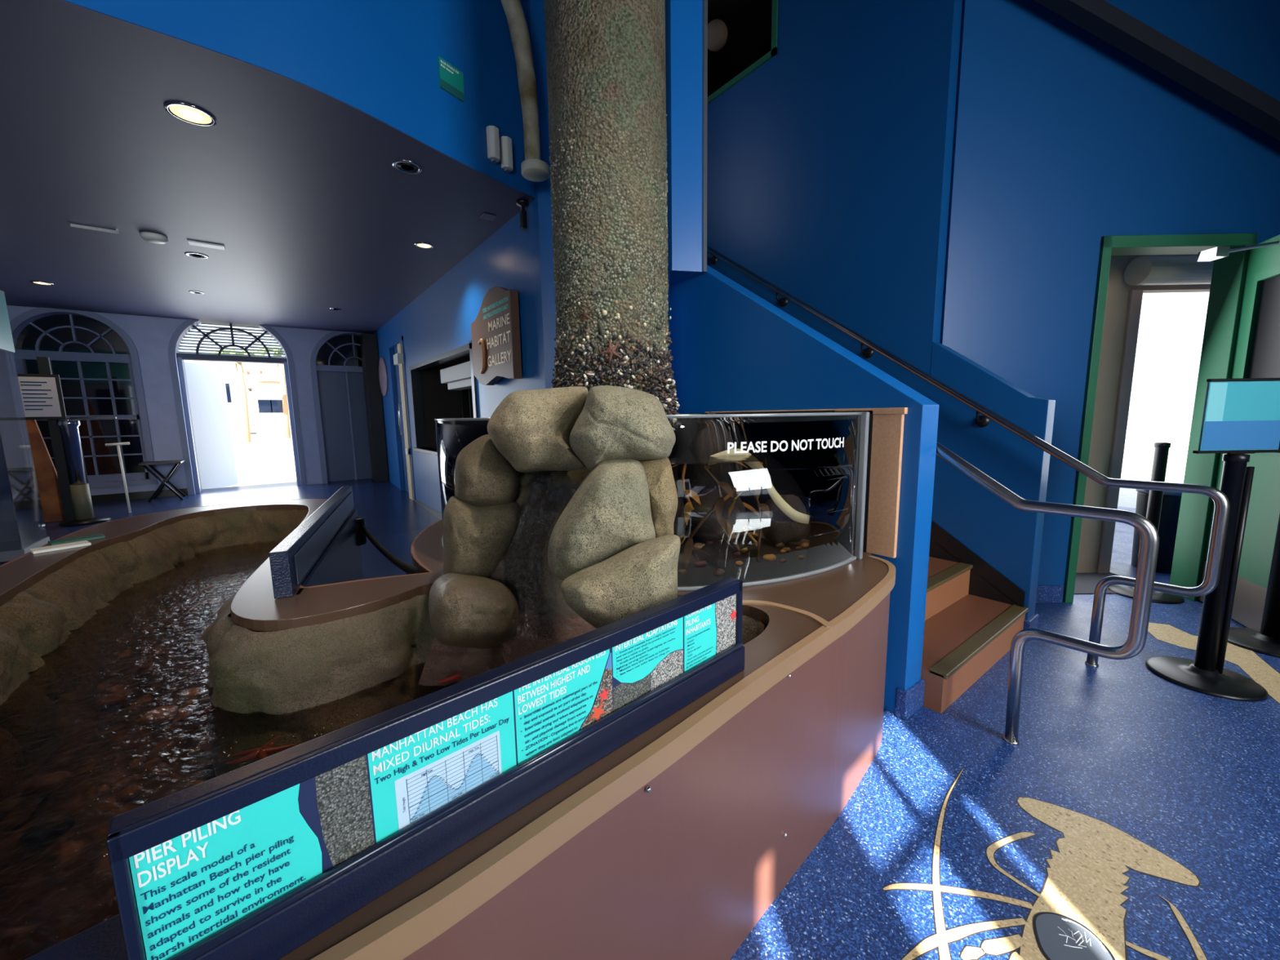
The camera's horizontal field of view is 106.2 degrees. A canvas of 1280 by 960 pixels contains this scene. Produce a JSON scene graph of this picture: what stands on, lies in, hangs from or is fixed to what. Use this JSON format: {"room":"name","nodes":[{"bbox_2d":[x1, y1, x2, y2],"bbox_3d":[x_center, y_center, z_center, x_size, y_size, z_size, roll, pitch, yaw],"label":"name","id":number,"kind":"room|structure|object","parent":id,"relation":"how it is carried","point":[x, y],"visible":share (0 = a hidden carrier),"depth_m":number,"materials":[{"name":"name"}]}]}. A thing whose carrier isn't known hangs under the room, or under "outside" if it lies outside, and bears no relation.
{"room":"animal exhibit","nodes":[
{"label":"animal exhibit","id":0,"kind":"room"},
{"bbox_2d":[6,305,360,495],"bbox_3d":[-6.676,-1.018,6.639,5.980,3.050,0.380,-7,10,-37],"label":"wall","id":1,"kind":"structure","parent":0,"point":[151,336],"depth_m":6.56,"materials":[{"name":"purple paint"}]},
{"bbox_2d":[13,314,149,482],"bbox_3d":[-7.157,-1.042,6.189,1.000,2.152,0.100,-7,10,-37],"label":"window","id":2,"kind":"structure","parent":1,"relation":"in","point":[92,362],"depth_m":6.24,"materials":[{"name":"glass"}]},
{"bbox_2d":[9,307,157,488],"bbox_3d":[-7.068,-1.017,6.076,1.140,2.270,0.029,-7,10,-37],"label":"trim","id":3,"kind":"structure","parent":1,"relation":"attached to","point":[20,319],"depth_m":6.32,"materials":[{"name":"blue paint"}]},
{"bbox_2d":[90,488,187,502],"bbox_3d":[-7.004,0.245,6.286,1.600,0.110,0.019,-7,10,-37],"label":"baseboard","id":4,"kind":"structure","parent":1,"relation":"attached to","point":[141,495],"depth_m":6.44,"materials":[{"name":"black"}]},
{"bbox_2d":[184,361,238,488],"bbox_3d":[-6.681,-0.819,7.481,0.050,1.910,0.920,-3,8,-12],"label":"door","id":5,"kind":"structure","parent":1,"relation":"in","point":[206,388],"depth_m":7.46,"materials":[{"name":"white"}]},
{"bbox_2d":[176,323,287,364],"bbox_3d":[-5.959,-2.076,7.025,1.240,0.682,0.200,-7,10,-37],"label":"window","id":6,"kind":"structure","parent":1,"relation":"in","point":[195,356],"depth_m":7.02,"materials":[{"name":"blue"}]},
{"bbox_2d":[168,319,306,494],"bbox_3d":[-5.838,-1.117,7.014,1.380,2.600,0.029,-7,10,-37],"label":"trim","id":7,"kind":"structure","parent":1,"relation":"attached to","point":[184,326],"depth_m":6.73,"materials":[{"name":"blue paint"}]},
{"bbox_2d":[176,357,301,493],"bbox_3d":[-5.948,-0.803,7.209,1.240,1.930,0.250,-7,10,-37],"label":"door frame","id":8,"kind":"structure","parent":1,"relation":"in","point":[180,362],"depth_m":6.86,"materials":[{"name":"blue paint"}]},
{"bbox_2d":[310,330,366,484],"bbox_3d":[-4.623,-1.210,7.941,1.260,2.500,0.029,-7,10,-37],"label":"trim","id":9,"kind":"structure","parent":1,"relation":"attached to","point":[313,356],"depth_m":7.58,"materials":[{"name":"blue paint"}]},
{"bbox_2d":[315,334,372,481],"bbox_3d":[-4.711,-1.210,8.057,1.120,2.472,0.140,-7,10,-37],"label":"door","id":10,"kind":"structure","parent":1,"relation":"in","point":[339,365],"depth_m":7.93,"materials":[{"name":"blue paint"}]},
{"bbox_2d":[0,478,439,578],"bbox_3d":[-4.805,0.575,4.484,6.060,0.205,6.400,-7,10,-37],"label":"floor","id":11,"kind":"structure","parent":0,"point":[393,518],"depth_m":6.09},
{"bbox_2d":[0,289,49,562],"bbox_3d":[-6.128,-0.425,3.721,1.630,2.324,0.600,-7,10,-37],"label":"display case","id":12,"kind":"object","parent":11,"relation":"on","point":[21,523],"visible":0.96,"depth_m":4.27,"materials":[{"name":"grey"}]},
{"bbox_2d":[23,419,65,522],"bbox_3d":[-6.613,-0.233,5.171,0.550,1.423,0.088,-7,10,-37],"label":"board","id":13,"kind":"object","parent":11,"relation":"on","point":[45,473],"visible":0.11,"depth_m":5.25,"materials":[{"name":"brown wood"}]},
{"bbox_2d":[15,356,116,525],"bbox_3d":[-6.137,-0.417,5.220,0.602,1.780,0.380,-2,8,-10],"label":"stand","id":14,"kind":"object","parent":11,"relation":"on","point":[41,395],"visible":0.94,"depth_m":5.15,"materials":[{"name":"black metal"}]},
{"bbox_2d":[105,441,131,512],"bbox_3d":[-6.184,-0.026,5.728,0.202,0.841,0.178,-7,10,-37],"label":"handle","id":15,"kind":"object","parent":11,"relation":"on","point":[117,444],"visible":1,"depth_m":5.73,"materials":[{"name":"white plastic"}]},
{"bbox_2d":[137,459,186,502],"bbox_3d":[-6.370,0.011,6.444,0.400,0.518,0.400,-7,10,-37],"label":"folding table","id":16,"kind":"object","parent":11,"relation":"on","point":[178,462],"visible":0.98,"depth_m":6.36,"materials":[{"name":"black metal"}]},
{"bbox_2d":[0,0,535,333],"bbox_3d":[-5.404,-1.777,3.280,7.700,0.010,6.913,-7,10,-37],"label":"ceiling","id":17,"kind":"structure","parent":0,"point":[303,193],"depth_m":2.95,"materials":[{"name":"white paint"}]},
{"bbox_2d":[139,231,168,244],"bbox_3d":[-3.666,-1.821,3.626,0.150,0.045,0.150,-7,10,-37],"label":"smoke detector","id":18,"kind":"object","parent":17,"relation":"attached to","point":[153,237],"visible":1,"depth_m":3.59,"materials":[{"name":"white plastic"}]},
{"bbox_2d":[164,101,217,126],"bbox_3d":[-2.058,-1.674,2.202,0.178,0.006,0.178,-7,10,-37],"label":"recessed light","id":19,"kind":"object","parent":17,"relation":"in","point":[189,113],"visible":1,"depth_m":2.19,"materials":[{"name":"white glass"}]},
{"bbox_2d":[391,159,422,173],"bbox_3d":[-1.303,-1.752,2.690,0.152,0.006,0.152,-7,10,-37],"label":"recessed light","id":20,"kind":"object","parent":17,"relation":"in","point":[406,166],"visible":1,"depth_m":2.69,"materials":[{"name":"silver metal"}]},
{"bbox_2d":[515,198,528,230],"bbox_3d":[-0.768,-1.740,3.155,0.080,0.170,0.080,-7,10,-37],"label":"ceiling camera","id":21,"kind":"object","parent":17,"relation":"attached to","point":[523,203],"visible":1,"depth_m":3.14,"materials":[{"name":"black plastic"}]},
{"bbox_2d":[62,0,535,197],"bbox_3d":[-3.441,-2.780,0.419,7.559,2.698,0.479,-7,10,-40],"label":"wall","id":22,"kind":"structure","parent":0,"point":[377,58],"depth_m":2.29,"materials":[{"name":"blue paint"}]},
{"bbox_2d":[437,56,465,102],"bbox_3d":[-1.008,-2.141,2.570,0.011,0.145,0.150,4,9,32],"label":"placard","id":23,"kind":"object","parent":22,"relation":"attached to","point":[451,78],"visible":1,"depth_m":2.56,"materials":[{"name":"teal plastic"}]},
{"bbox_2d":[486,125,500,164],"bbox_3d":[-0.851,-1.955,2.801,0.050,0.180,0.068,4,9,34],"label":"wall sensor","id":24,"kind":"object","parent":22,"relation":"attached to","point":[492,131],"visible":1,"depth_m":2.78,"materials":[{"name":"white plastic"}]},
{"bbox_2d":[499,136,513,173],"bbox_3d":[-0.796,-1.951,2.880,0.050,0.180,0.068,5,10,36],"label":"wall sensor","id":25,"kind":"object","parent":22,"relation":"attached to","point":[505,142],"visible":1,"depth_m":2.86,"materials":[{"name":"white plastic"}]},
{"bbox_2d":[500,0,549,182],"bbox_3d":[-0.705,-2.372,2.696,0.367,1.177,0.164,-7,10,-37],"label":"bone","id":26,"kind":"object","parent":22,"relation":"attached to","point":[533,169],"visible":1,"depth_m":2.72,"materials":[{"name":"beige"}]},
{"bbox_2d":[373,193,545,513],"bbox_3d":[-2.513,-0.848,5.762,0.100,2.620,6.300,-7,10,-37],"label":"wall","id":27,"kind":"structure","parent":0,"point":[437,322],"depth_m":4.27,"materials":[{"name":"blue paint"}]},
{"bbox_2d":[360,333,388,482],"bbox_3d":[-4.379,-1.125,7.924,0.190,2.450,0.330,-7,10,-37],"label":"trim","id":28,"kind":"structure","parent":27,"relation":"attached to","point":[368,342],"depth_m":7.80,"materials":[{"name":"black"}]},
{"bbox_2d":[378,357,387,395],"bbox_3d":[-4.033,-1.619,7.541,0.025,0.600,0.600,-7,10,-37],"label":"round plaque","id":29,"kind":"object","parent":27,"relation":"attached to","point":[383,373],"visible":1,"depth_m":7.47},
{"bbox_2d":[387,336,415,501],"bbox_3d":[-3.381,-0.808,6.842,0.175,2.280,0.950,-7,10,-37],"label":"door","id":30,"kind":"structure","parent":27,"relation":"in","point":[396,348],"depth_m":6.75,"materials":[{"name":"blue paint"}]},
{"bbox_2d":[408,340,478,455],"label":"window","id":31,"kind":"structure","parent":27,"relation":"in","point":[443,385],"depth_m":6.20,"materials":[{"name":"grey metal"}]},
{"bbox_2d":[471,286,522,385],"bbox_3d":[-1.147,-1.102,3.727,0.092,0.705,0.840,-7,10,-37],"label":"sign","id":32,"kind":"object","parent":27,"relation":"attached to","point":[495,329],"visible":1,"depth_m":3.59,"materials":[{"name":"brown wood"}]},
{"bbox_2d":[542,271,670,388],"bbox_3d":[-0.222,-0.173,3.076,0.379,1.930,1.250,-7,10,-37],"label":"wall pier","id":33,"kind":"object","parent":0,"point":[548,312],"visible":0.13,"depth_m":3.20,"materials":[{"name":"blue paint"}]},
{"bbox_2d":[527,0,703,305],"bbox_3d":[-0.179,-2.801,2.730,0.520,3.370,1.340,-7,10,-37],"label":"wall pier","id":34,"kind":"object","parent":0,"point":[683,18],"visible":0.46,"depth_m":2.41,"materials":[{"name":"blue paint"}]},
{"bbox_2d":[707,0,772,96],"bbox_3d":[1.397,-3.796,4.803,2.300,1.800,2.400,-7,10,-37],"label":"wall","id":35,"kind":"structure","parent":0,"point":[748,23],"depth_m":5.02,"materials":[{"name":"grey"}]},
{"bbox_2d":[707,18,728,51],"bbox_3d":[0.757,-4.441,4.800,0.240,0.240,0.240,-7,10,-37],"label":"globe lamp","id":36,"kind":"object","parent":35,"relation":"attached to","point":[717,33],"visible":0.82,"depth_m":4.72,"materials":[{"name":"beige"}]},
{"bbox_2d":[669,265,938,713],"bbox_3d":[0.058,-0.913,3.024,0.140,3.402,3.330,-7,10,-37],"label":"wall","id":37,"kind":"structure","parent":0,"point":[733,349],"depth_m":2.12,"materials":[{"name":"blue paint"}]},
{"bbox_2d":[702,0,707,272],"bbox_3d":[0.304,-2.746,2.260,0.024,3.370,0.022,-7,10,-37],"label":"trim","id":38,"kind":"structure","parent":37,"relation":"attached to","point":[704,2],"depth_m":2.38,"materials":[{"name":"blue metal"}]},
{"bbox_2d":[894,678,924,719],"bbox_3d":[1.092,0.876,1.938,0.170,0.115,0.045,-7,10,-37],"label":"baseboard","id":39,"kind":"structure","parent":37,"relation":"attached to","point":[908,701],"depth_m":1.90,"materials":[{"name":"blue carpet"}]},
{"bbox_2d":[706,0,1055,620],"bbox_3d":[0.981,-1.964,3.614,0.130,5.300,3.520,-7,10,-37],"label":"wall","id":40,"kind":"structure","parent":0,"point":[829,162],"depth_m":2.92,"materials":[{"name":"blue paint"}]},
{"bbox_2d":[707,0,777,103],"bbox_3d":[0.713,-3.636,3.697,0.145,1.200,0.940,-7,10,-37],"label":"window","id":41,"kind":"structure","parent":40,"relation":"in","point":[773,52],"depth_m":3.46,"materials":[{"name":"green paint"}]},
{"bbox_2d":[706,245,1230,666],"bbox_3d":[1.330,-0.677,3.151,0.114,2.861,3.345,-7,10,-37],"label":"handrail","id":42,"kind":"object","parent":40,"relation":"attached to","point":[1222,505],"visible":0.98,"depth_m":2.23,"materials":[{"name":"silver metal"}]},
{"bbox_2d":[928,520,1025,606],"bbox_3d":[0.973,-0.633,3.714,0.012,2.305,3.390,-7,10,-37],"label":"trim","id":43,"kind":"structure","parent":40,"relation":"attached to","point":[940,535],"depth_m":2.68,"materials":[{"name":"black"}]},
{"bbox_2d":[1033,0,1279,141],"bbox_3d":[3.285,-1.935,2.529,3.310,1.716,0.080,-1,8,0],"label":"ceiling beam","id":44,"kind":"structure","parent":40,"relation":"attached to","point":[1101,19],"depth_m":2.48,"materials":[{"name":"black"}]},
{"bbox_2d":[729,506,1279,959],"bbox_3d":[0.693,0.905,2.551,12.400,0.106,8.200,-7,10,-37],"label":"floor","id":45,"kind":"structure","parent":0,"point":[1193,776],"depth_m":1.48,"materials":[{"name":"blue carpet"}]},
{"bbox_2d":[0,498,895,959],"bbox_3d":[-1.132,0.597,2.268,2.936,0.646,3.783,-7,10,-37],"label":"pool","id":46,"kind":"object","parent":45,"relation":"on","point":[675,843],"visible":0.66,"depth_m":1.30,"materials":[{"name":"brown"}]},
{"bbox_2d":[19,813,75,844],"bbox_3d":[-1.388,0.820,1.127,0.086,0.058,0.062,-7,10,-37],"label":"rock","id":47,"kind":"object","parent":46,"relation":"on","point":[50,828],"visible":1,"depth_m":1.11,"materials":[{"name":"black stone"}]},
{"bbox_2d":[19,770,75,799],"bbox_3d":[-1.515,0.781,1.232,0.092,0.052,0.077,-7,10,-37],"label":"rock","id":48,"kind":"object","parent":46,"relation":"on","point":[42,787],"visible":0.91,"depth_m":1.21,"materials":[{"name":"brown stone"}]},
{"bbox_2d":[29,540,91,554],"bbox_3d":[-2.634,0.305,2.186,0.090,0.012,0.170,4,9,32],"label":"booklet","id":49,"kind":"object","parent":46,"relation":"on","point":[85,543],"visible":1,"depth_m":2.17,"materials":[{"name":"white paper"}]},
{"bbox_2d":[48,533,105,545],"bbox_3d":[-2.720,0.288,2.321,0.090,0.012,0.170,4,9,32],"label":"booklet","id":50,"kind":"object","parent":46,"relation":"on","point":[91,537],"visible":0.89,"depth_m":2.31,"materials":[{"name":"teal paper"}]},
{"bbox_2d":[93,693,126,712],"bbox_3d":[-1.982,0.836,1.792,0.098,0.059,0.084,-7,10,-37],"label":"rock","id":51,"kind":"object","parent":46,"relation":"on","point":[113,704],"visible":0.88,"depth_m":1.78,"materials":[{"name":"brown stone"}]},
{"bbox_2d":[115,784,143,801],"bbox_3d":[-1.340,0.820,1.259,0.047,0.030,0.048,2,8,23],"label":"rock","id":52,"kind":"object","parent":46,"relation":"on","point":[131,791],"visible":1,"depth_m":1.25,"materials":[{"name":"brown stone"}]},
{"bbox_2d":[136,705,177,728],"bbox_3d":[-1.610,0.791,1.604,0.100,0.062,0.077,-7,10,-37],"label":"rock","id":53,"kind":"object","parent":46,"relation":"on","point":[157,717],"visible":0.98,"depth_m":1.59,"materials":[{"name":"brown stone"}]},
{"bbox_2d":[179,687,203,702],"bbox_3d":[-1.633,0.784,1.751,0.065,0.042,0.058,-7,10,-37],"label":"pool stone","id":54,"kind":"object","parent":46,"relation":"on","point":[188,694],"visible":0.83,"depth_m":1.74,"materials":[{"name":"brown stone"}]},
{"bbox_2d":[226,735,293,764],"bbox_3d":[-0.986,0.705,1.261,0.132,0.026,0.109,-1,8,2],"label":"star","id":55,"kind":"object","parent":46,"relation":"in","point":[267,749],"visible":0.91,"depth_m":1.24,"materials":[{"name":"red"}]},
{"bbox_2d":[268,485,363,599],"bbox_3d":[-1.472,0.503,2.311,0.064,0.752,1.660,-4,8,-24],"label":"information panel","id":56,"kind":"object","parent":46,"relation":"attached to","point":[291,560],"visible":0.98,"depth_m":2.00,"materials":[{"name":"blue"}]},
{"bbox_2d":[355,516,417,574],"bbox_3d":[-1.342,0.371,2.448,0.096,0.207,1.518,-7,10,-37],"label":"barrier","id":57,"kind":"object","parent":56,"relation":"attached to","point":[362,533],"visible":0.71,"depth_m":2.58,"materials":[{"name":"black metal"}]},
{"bbox_2d":[24,577,744,959],"bbox_3d":[-0.324,0.384,0.616,1.406,0.205,0.117,-8,10,-42],"label":"information sign","id":58,"kind":"object","parent":46,"relation":"on","point":[256,860],"visible":1,"depth_m":0.57,"materials":[{"name":"blue"}]},
{"bbox_2d":[315,755,374,866],"bbox_3d":[-0.334,0.375,0.544,0.050,0.120,0.001,-8,10,-42],"label":"photo","id":59,"kind":"object","parent":58,"relation":"on","point":[344,784],"depth_m":0.54},
{"bbox_2d":[580,667,613,729],"bbox_3d":[-0.073,0.349,0.785,0.071,0.108,0.006,-7,10,-37],"label":"photo","id":60,"kind":"object","parent":58,"relation":"on","point":[596,683],"depth_m":0.79},
{"bbox_2d":[590,702,605,720],"bbox_3d":[-0.069,0.385,0.791,0.034,0.033,0.001,-8,10,-42],"label":"print","id":61,"kind":"object","parent":58,"relation":"on","point":[597,709],"depth_m":0.79,"materials":[{"name":"orange"}]},
{"bbox_2d":[613,674,649,711],"bbox_3d":[-0.013,0.370,0.843,0.086,0.049,0.001,-8,10,-42],"label":"photo","id":62,"kind":"object","parent":58,"relation":"on","point":[631,692],"depth_m":0.84},
{"bbox_2d":[650,649,683,690],"bbox_3d":[0.052,0.356,0.901,0.087,0.059,0.001,-8,10,-42],"label":"photo","id":63,"kind":"object","parent":58,"relation":"on","point":[667,665],"depth_m":0.90},
{"bbox_2d":[715,594,736,654],"bbox_3d":[0.182,0.305,1.016,0.070,0.124,0.006,-7,10,-37],"label":"photo","id":64,"kind":"object","parent":58,"relation":"on","point":[725,604],"depth_m":1.01},
{"bbox_2d":[417,385,680,685],"bbox_3d":[-0.239,0.230,1.451,0.943,1.018,0.680,4,9,30],"label":"rock formation","id":65,"kind":"object","parent":46,"relation":"on","point":[584,541],"visible":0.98,"depth_m":1.31,"materials":[{"name":"stone"}]},
{"bbox_2d":[434,407,907,591],"bbox_3d":[-0.208,-0.027,2.279,1.340,0.573,2.203,-7,10,-37],"label":"tank","id":66,"kind":"object","parent":46,"relation":"on","point":[844,465],"visible":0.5,"depth_m":1.77,"materials":[{"name":"clear glass"}]},
{"bbox_2d":[543,0,682,431],"bbox_3d":[-0.164,-2.025,2.168,0.663,4.560,0.618,4,9,30],"label":"piling","id":67,"kind":"object","parent":66,"relation":"on","point":[606,59],"visible":0.66,"depth_m":2.08,"materials":[{"name":"concrete"}]},
{"bbox_2d":[673,478,685,534],"bbox_3d":[0.064,0.121,1.966,0.255,0.342,0.227,-7,10,-37],"label":"rock","id":68,"kind":"object","parent":66,"relation":"in","point":[679,520],"visible":0.09,"depth_m":1.95,"materials":[{"name":"brown stone"}]},
{"bbox_2d":[671,463,701,544],"bbox_3d":[0.192,0.140,1.959,0.223,0.412,0.240,2,8,23],"label":"kelp","id":69,"kind":"object","parent":66,"relation":"in","point":[688,507],"visible":0.56,"depth_m":1.94,"materials":[{"name":"brown plant"}]},
{"bbox_2d":[677,411,742,506],"bbox_3d":[0.336,-0.045,2.312,0.289,0.565,0.302,-7,10,-37],"label":"rock","id":70,"kind":"object","parent":66,"relation":"in","point":[708,434],"visible":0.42,"depth_m":2.19,"materials":[{"name":"brown stone"}]},
{"bbox_2d":[684,466,741,569],"bbox_3d":[0.261,0.139,1.759,0.196,0.368,0.305,0,8,7],"label":"kelp","id":71,"kind":"object","parent":66,"relation":"in","point":[718,505],"visible":0.99,"depth_m":1.73,"materials":[{"name":"brown plant"}]},
{"bbox_2d":[688,488,746,541],"bbox_3d":[0.333,0.159,2.080,0.255,0.243,0.261,0,8,6],"label":"rock","id":72,"kind":"object","parent":66,"relation":"in","point":[708,497],"visible":0.67,"depth_m":1.99,"materials":[{"name":"brown stone"}]},
{"bbox_2d":[714,467,769,562],"bbox_3d":[0.393,0.136,1.859,0.176,0.383,0.295,-7,10,-37],"label":"kelp","id":73,"kind":"object","parent":66,"relation":"in","point":[757,479],"visible":0.92,"depth_m":1.81,"materials":[{"name":"brown"}]},
{"bbox_2d":[723,462,770,542],"bbox_3d":[0.401,0.106,1.996,0.212,0.358,0.273,6,11,43],"label":"kelp","id":74,"kind":"object","parent":66,"relation":"in","point":[731,508],"visible":0.48,"depth_m":2.01,"materials":[{"name":"brown"}]},
{"bbox_2d":[708,448,808,524],"bbox_3d":[0.473,0.034,1.855,0.449,0.320,0.022,-3,8,-18],"label":"kelp","id":75,"kind":"object","parent":66,"relation":"in","point":[787,509],"visible":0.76,"depth_m":1.87,"materials":[{"name":"beige"}]},
{"bbox_2d":[757,494,809,545],"bbox_3d":[0.613,0.164,2.043,0.210,0.223,0.203,-3,8,-14],"label":"rock","id":76,"kind":"object","parent":66,"relation":"in","point":[779,527],"visible":0.72,"depth_m":1.97,"materials":[{"name":"brown stone"}]},
{"bbox_2d":[924,556,973,620],"bbox_3d":[1.379,0.680,2.517,1.048,0.340,0.275,-7,10,-37],"label":"stair","id":77,"kind":"structure","parent":45,"relation":"on","point":[948,581],"depth_m":2.56,"materials":[{"name":"brown wood"}]},
{"bbox_2d":[920,594,1028,714],"bbox_3d":[1.540,0.789,2.322,1.048,0.170,0.275,-7,10,-37],"label":"stair","id":78,"kind":"structure","parent":45,"relation":"on","point":[962,642],"depth_m":2.20,"materials":[{"name":"brown wood"}]},
{"bbox_2d":[881,768,1208,959],"bbox_3d":[0.994,1.034,1.193,0.844,0.002,0.573,-7,10,-37],"label":"inlay","id":79,"kind":"object","parent":45,"relation":"on","point":[1085,882],"visible":1,"depth_m":1.22,"materials":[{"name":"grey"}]},
{"bbox_2d":[1033,911,1115,959],"bbox_3d":[0.969,1.048,1.079,0.163,0.004,0.142,-7,10,-37],"label":"plaque","id":80,"kind":"object","parent":79,"relation":"on","point":[1058,936],"visible":1,"depth_m":1.09,"materials":[{"name":"black"}]},
{"bbox_2d":[936,441,1159,745],"bbox_3d":[0.779,-0.267,2.331,0.048,2.285,2.445,-7,10,-37],"label":"handrail","id":81,"kind":"object","parent":45,"relation":"on","point":[1135,644],"visible":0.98,"depth_m":1.56,"materials":[{"name":"silver metal"}]},
{"bbox_2d":[1107,442,1184,604],"bbox_3d":[3.275,0.252,3.068,0.356,0.984,0.356,-7,10,-37],"label":"stanchion post","id":82,"kind":"object","parent":45,"relation":"on","point":[1161,450],"visible":0.46,"depth_m":3.02,"materials":[{"name":"black metal"}]},
{"bbox_2d":[1131,488,1182,573],"bbox_3d":[3.899,0.364,3.583,0.332,0.645,0.332,-7,10,-37],"label":"trash can","id":83,"kind":"object","parent":45,"relation":"on","point":[1171,504],"visible":0.23,"depth_m":3.48,"materials":[{"name":"black"}]},
{"bbox_2d":[1145,453,1268,702],"bbox_3d":[2.504,0.387,2.077,0.356,1.004,0.356,-7,10,-37],"label":"stanchion post","id":84,"kind":"object","parent":45,"relation":"on","point":[1206,674],"visible":0.98,"depth_m":2.06,"materials":[{"name":"black metal"}]},
{"bbox_2d":[1192,377,1279,453],"bbox_3d":[2.503,-0.264,1.989,0.362,0.308,0.040,-1,8,0],"label":"sign holder","id":85,"kind":"object","parent":84,"relation":"attached to","point":[1242,415],"visible":1,"depth_m":1.99,"materials":[{"name":"teal plastic"}]},
{"bbox_2d":[1147,622,1279,703],"bbox_3d":[2.850,0.844,2.403,1.153,0.001,0.496,-7,10,-37],"label":"inlay","id":86,"kind":"object","parent":45,"relation":"on","point":[1260,671],"visible":0.59,"depth_m":2.32,"materials":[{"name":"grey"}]},
{"bbox_2d":[1227,513,1279,657],"bbox_3d":[3.182,0.347,2.373,0.356,0.984,0.356,-7,10,-37],"label":"stanchion post","id":87,"kind":"object","parent":45,"relation":"on","point":[1265,642],"visible":0.84,"depth_m":2.40,"materials":[{"name":"black metal"}]},
{"bbox_2d":[940,0,1279,601],"bbox_3d":[4.882,-1.902,2.709,6.260,5.300,0.120,-1,8,0],"label":"wall","id":88,"kind":"structure","parent":0,"point":[1064,140],"depth_m":2.68,"materials":[{"name":"blue paint"}]},
{"bbox_2d":[1035,585,1063,602],"bbox_3d":[4.891,0.679,2.990,6.120,0.110,0.012,-1,8,0],"label":"baseboard","id":89,"kind":"structure","parent":88,"relation":"attached to","point":[1045,593],"depth_m":3.00,"materials":[{"name":"blue carpet"}]},
{"bbox_2d":[1062,233,1257,603],"bbox_3d":[3.066,-0.321,2.923,0.860,2.165,0.150,-1,8,0],"label":"door frame","id":90,"kind":"structure","parent":88,"relation":"in","point":[1228,273],"depth_m":2.85,"materials":[{"name":"green paint"}]},
{"bbox_2d":[1197,234,1279,638],"bbox_3d":[3.305,-0.231,2.471,0.056,2.080,0.900,3,8,25],"label":"door","id":91,"kind":"structure","parent":88,"relation":"in","point":[1257,348],"depth_m":2.59,"materials":[{"name":"green paint"}]},
{"bbox_2d":[1197,240,1279,261],"bbox_3d":[3.275,-1.252,2.596,0.110,0.050,0.339,-7,10,-37],"label":"door closer","id":92,"kind":"object","parent":91,"relation":"attached to","point":[1218,252],"depth_m":2.64,"materials":[{"name":"silver metal"}]},
{"bbox_2d":[1075,253,1210,573],"bbox_3d":[3.482,-0.759,3.373,2.700,2.900,0.080,-1,8,0],"label":"wall","id":93,"kind":"structure","parent":0,"point":[1118,291],"depth_m":3.35,"materials":[{"name":"grey paint"}]},
{"bbox_2d":[1097,289,1143,573],"bbox_3d":[3.376,-0.300,3.383,0.075,1.990,0.018,-1,8,0],"label":"door frame","id":94,"kind":"structure","parent":93,"relation":"attached to","point":[1135,296],"depth_m":3.36,"materials":[{"name":"beige"}]},
{"bbox_2d":[1124,255,1213,285],"bbox_3d":[4.012,-1.382,3.146,1.500,0.176,0.176,-1,8,0],"label":"roll","id":95,"kind":"object","parent":93,"relation":"attached to","point":[1153,269],"visible":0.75,"depth_m":3.09,"materials":[{"name":"beige paint"}]},
{"label":"outside","id":96,"kind":"structure","parent":0,"visible":0},
{"bbox_2d":[225,419,296,487],"bbox_3d":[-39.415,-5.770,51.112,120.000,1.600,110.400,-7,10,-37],"label":"pavement","id":97,"kind":"structure","parent":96,"point":[268,459],"depth_m":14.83,"materials":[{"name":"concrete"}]},
{"bbox_2d":[183,360,244,435],"bbox_3d":[-27.620,-4.166,31.475,3.000,6.700,4.600,-7,10,-37],"label":"house","id":98,"kind":"structure","parent":97,"relation":"on","point":[232,385],"depth_m":30.29,"materials":[{"name":"beige"}]},
{"bbox_2d":[209,349,262,442],"bbox_3d":[-18.973,-3.855,22.958,2.380,4.497,2.404,-7,10,-37],"label":"palm tree","id":99,"kind":"object","parent":97,"relation":"on","point":[238,365],"visible":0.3,"depth_m":22.90,"materials":[{"name":"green plant"}]},
{"bbox_2d":[243,368,253,426],"bbox_3d":[-44.102,-8.588,51.209,4.400,6.300,4.600,-7,10,-37],"label":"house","id":100,"kind":"structure","parent":97,"relation":"on","point":[246,371],"depth_m":50.86,"materials":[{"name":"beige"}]},
{"bbox_2d":[246,382,284,434],"bbox_3d":[-25.465,-3.624,33.205,2.000,5.700,4.600,-7,10,-37],"label":"house","id":101,"kind":"structure","parent":97,"relation":"on","point":[267,397],"depth_m":31.39,"materials":[{"name":"grey"}]},
{"bbox_2d":[255,346,290,438],"bbox_3d":[-19.493,-4.596,26.273,2.380,5.097,2.404,-7,10,-37],"label":"palm tree","id":102,"kind":"object","parent":97,"relation":"on","point":[285,406],"visible":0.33,"depth_m":26.22,"materials":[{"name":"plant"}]},
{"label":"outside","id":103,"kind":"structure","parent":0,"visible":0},
{"bbox_2d":[1117,428,1190,507],"bbox_3d":[15.981,-0.998,14.759,36.700,0.001,15.000,-7,10,-37],"label":"pavement","id":104,"kind":"structure","parent":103,"point":[1139,450],"depth_m":11.67,"materials":[{"name":"concrete"}]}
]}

